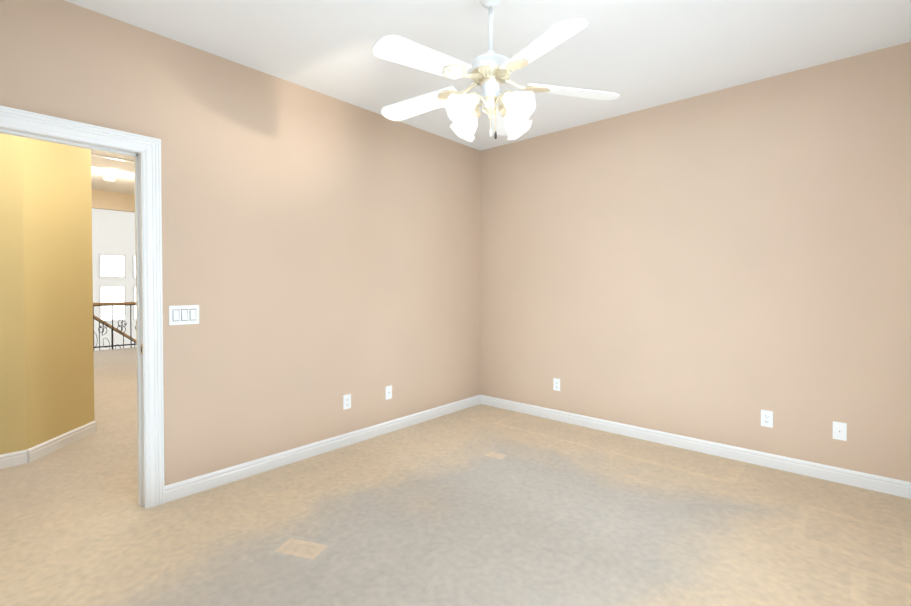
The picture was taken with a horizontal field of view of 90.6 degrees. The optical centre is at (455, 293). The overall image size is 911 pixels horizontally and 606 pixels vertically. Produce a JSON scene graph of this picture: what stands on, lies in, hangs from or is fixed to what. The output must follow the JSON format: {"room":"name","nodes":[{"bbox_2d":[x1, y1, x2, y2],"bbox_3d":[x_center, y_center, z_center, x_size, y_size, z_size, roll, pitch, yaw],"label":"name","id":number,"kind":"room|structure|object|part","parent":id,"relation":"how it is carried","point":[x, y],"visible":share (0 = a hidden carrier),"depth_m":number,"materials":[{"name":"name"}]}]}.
{"room":"empty bedroom","nodes":[
{"label":"empty bedroom","id":0,"kind":"room"},
{"bbox_2d":[0,133,93,454],"bbox_3d":[-3.542,-0.144,3.194,0.604,2.740,1.604,1,1,42],"label":"wall","id":1,"kind":"structure","parent":0,"point":[46,344],"depth_m":3.42,"materials":[{"name":"yellow paint"}]},
{"bbox_2d":[0,448,31,468],"bbox_3d":[-3.464,1.184,2.837,0.015,0.096,1.139,1,1,42],"label":"baseboard","id":2,"kind":"structure","parent":1,"relation":"attached to","point":[29,455],"depth_m":3.21,"materials":[{"name":"white wood"}]},
{"bbox_2d":[31,421,95,460],"bbox_3d":[-3.136,1.172,3.617,0.518,0.096,0.487,1,1,42],"label":"baseboard","id":3,"kind":"structure","parent":1,"relation":"attached to","point":[40,450],"depth_m":3.58,"materials":[{"name":"white wood"}]},
{"bbox_2d":[93,189,134,212],"bbox_3d":[-5.505,-1.489,6.888,0.120,0.370,1.320,1,1,42],"label":"wall","id":4,"kind":"structure","parent":0,"point":[108,200],"depth_m":7.02,"materials":[{"name":"paint"}]},
{"bbox_2d":[92,208,135,350],"bbox_3d":[-7.873,0.368,9.847,7.550,7.700,7.500,1,1,42],"label":"wall","id":5,"kind":"structure","parent":0,"point":[113,232],"depth_m":13.03,"materials":[{"name":"paint"}]},
{"bbox_2d":[99,254,135,320],"bbox_3d":[-10.425,-0.149,12.402,0.030,1.920,3.920,1,1,42],"label":"window","id":6,"kind":"structure","parent":5,"relation":"in","point":[112,266],"depth_m":13.03,"materials":[{"name":"white glass"}]},
{"bbox_2d":[0,0,479,485],"bbox_3d":[-1.152,-0.147,3.378,0.120,2.740,4.390,1,1,42],"label":"wall","id":7,"kind":"structure","parent":0,"point":[320,255],"depth_m":3.15,"materials":[{"name":"paint"}]},
{"bbox_2d":[0,105,164,507],"bbox_3d":[-2.103,0.176,2.310,0.165,2.130,1.003,1,1,42],"label":"door frame","id":8,"kind":"structure","parent":7,"relation":"attached to","point":[149,148],"depth_m":2.59,"materials":[{"name":"white wood"}]},
{"bbox_2d":[169,305,198,324],"bbox_3d":[-1.642,0.131,2.730,0.012,0.117,0.163,1,1,42],"label":"switch plate","id":9,"kind":"object","parent":7,"relation":"attached to","point":[183,314],"visible":1,"depth_m":2.73,"materials":[{"name":"white plastic"}]},
{"bbox_2d":[165,395,480,502],"bbox_3d":[-0.736,1.169,3.768,0.015,0.096,2.967,1,1,42],"label":"baseboard","id":10,"kind":"structure","parent":7,"relation":"attached to","point":[207,481],"depth_m":3.30,"materials":[{"name":"white wood"}]},
{"bbox_2d":[343,394,350,409],"bbox_3d":[-0.869,0.870,3.616,0.010,0.115,0.070,1,1,42],"label":"electrical outlet","id":11,"kind":"object","parent":7,"relation":"attached to","point":[347,401],"visible":1,"depth_m":3.61,"materials":[{"name":"white plastic"}]},
{"bbox_2d":[385,385,391,399],"bbox_3d":[-0.580,0.867,3.936,0.017,0.115,0.070,1,1,42],"label":"outlet","id":12,"kind":"object","parent":7,"relation":"attached to","point":[388,392],"visible":1,"depth_m":3.93,"materials":[{"name":"white plastic"}]},
{"bbox_2d":[0,347,910,605],"bbox_3d":[-2.759,1.221,5.046,11.672,0.050,5.620,1,1,42],"label":"floor","id":13,"kind":"structure","parent":0,"point":[481,505],"depth_m":2.38,"materials":[{"name":"carpet"}]},
{"bbox_2d":[93,302,135,349],"bbox_3d":[-6.824,1.541,10.232,1.496,2.762,3.077,1,1,42],"label":"railing","id":14,"kind":"object","parent":13,"relation":"on","point":[112,327],"visible":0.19,"depth_m":9.16,"materials":[{"name":"grey metal"}]},
{"bbox_3d":[-6.204,0.192,9.835,0.070,0.052,2.800,1,1,42],"label":"handrail","id":15,"kind":"part","parent":14,"relation":"part of","materials":[{"name":"brown wood"}]},
{"bbox_2d":[64,0,910,194],"bbox_3d":[-2.086,-1.575,3.882,9.182,0.100,4.840,1,1,42],"label":"ceiling","id":16,"kind":"structure","parent":0,"point":[636,55],"depth_m":2.69,"materials":[{"name":"paint"}]},
{"bbox_2d":[103,177,114,181],"bbox_3d":[-4.716,-1.543,6.134,0.136,0.038,0.136,1,1,42],"label":"recessed light","id":17,"kind":"object","parent":16,"relation":"attached to","point":[106,179],"visible":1,"depth_m":6.09,"materials":[{"name":"white"}]},
{"bbox_2d":[91,153,133,172],"bbox_3d":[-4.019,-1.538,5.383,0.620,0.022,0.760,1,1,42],"label":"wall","id":18,"kind":"structure","parent":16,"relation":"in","point":[111,162],"depth_m":5.31,"materials":[{"name":"white paint"}]},
{"bbox_2d":[107,170,123,173],"bbox_3d":[-4.357,-1.551,5.769,0.180,0.010,0.180,1,1,42],"label":"recessed light","id":19,"kind":"object","parent":16,"relation":"in","point":[114,172],"visible":0.98,"depth_m":5.76,"materials":[{"name":"white"}]},
{"bbox_2d":[373,0,619,141],"bbox_3d":[0.135,-1.125,2.218,1.265,0.746,1.246,1,1,42],"label":"fan","id":20,"kind":"object","parent":16,"relation":"hanging from","point":[509,113],"visible":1,"depth_m":2.14,"materials":[{"name":"white wood"}]},
{"bbox_2d":[480,42,910,481],"bbox_3d":[1.567,-0.154,3.820,3.362,2.740,0.120,1,1,42],"label":"wall","id":21,"kind":"structure","parent":0,"point":[726,266],"depth_m":3.35,"materials":[{"name":"paint"}]},
{"bbox_2d":[553,378,559,390],"bbox_3d":[0.963,0.868,4.286,0.070,0.115,0.010,1,1,42],"label":"electrical outlet","id":22,"kind":"object","parent":21,"relation":"attached to","point":[556,384],"visible":1,"depth_m":4.29,"materials":[{"name":"white plastic"}]},
{"bbox_2d":[481,395,910,498],"bbox_3d":[1.510,1.169,3.802,3.330,0.096,0.015,1,1,42],"label":"baseboard","id":23,"kind":"structure","parent":21,"relation":"attached to","point":[901,488],"depth_m":3.35,"materials":[{"name":"white wood"}]},
{"bbox_2d":[761,410,772,427],"bbox_3d":[2.203,0.887,3.187,0.070,0.115,0.010,1,1,42],"label":"electrical outlet","id":24,"kind":"object","parent":21,"relation":"attached to","point":[766,418],"visible":1,"depth_m":3.18,"materials":[{"name":"white plastic"}]},
{"bbox_2d":[833,421,846,440],"bbox_3d":[2.494,0.895,2.924,0.070,0.115,0.017,1,1,42],"label":"outlet","id":25,"kind":"object","parent":21,"relation":"attached to","point":[839,430],"visible":1,"depth_m":2.92,"materials":[{"name":"white plastic"}]}
]}

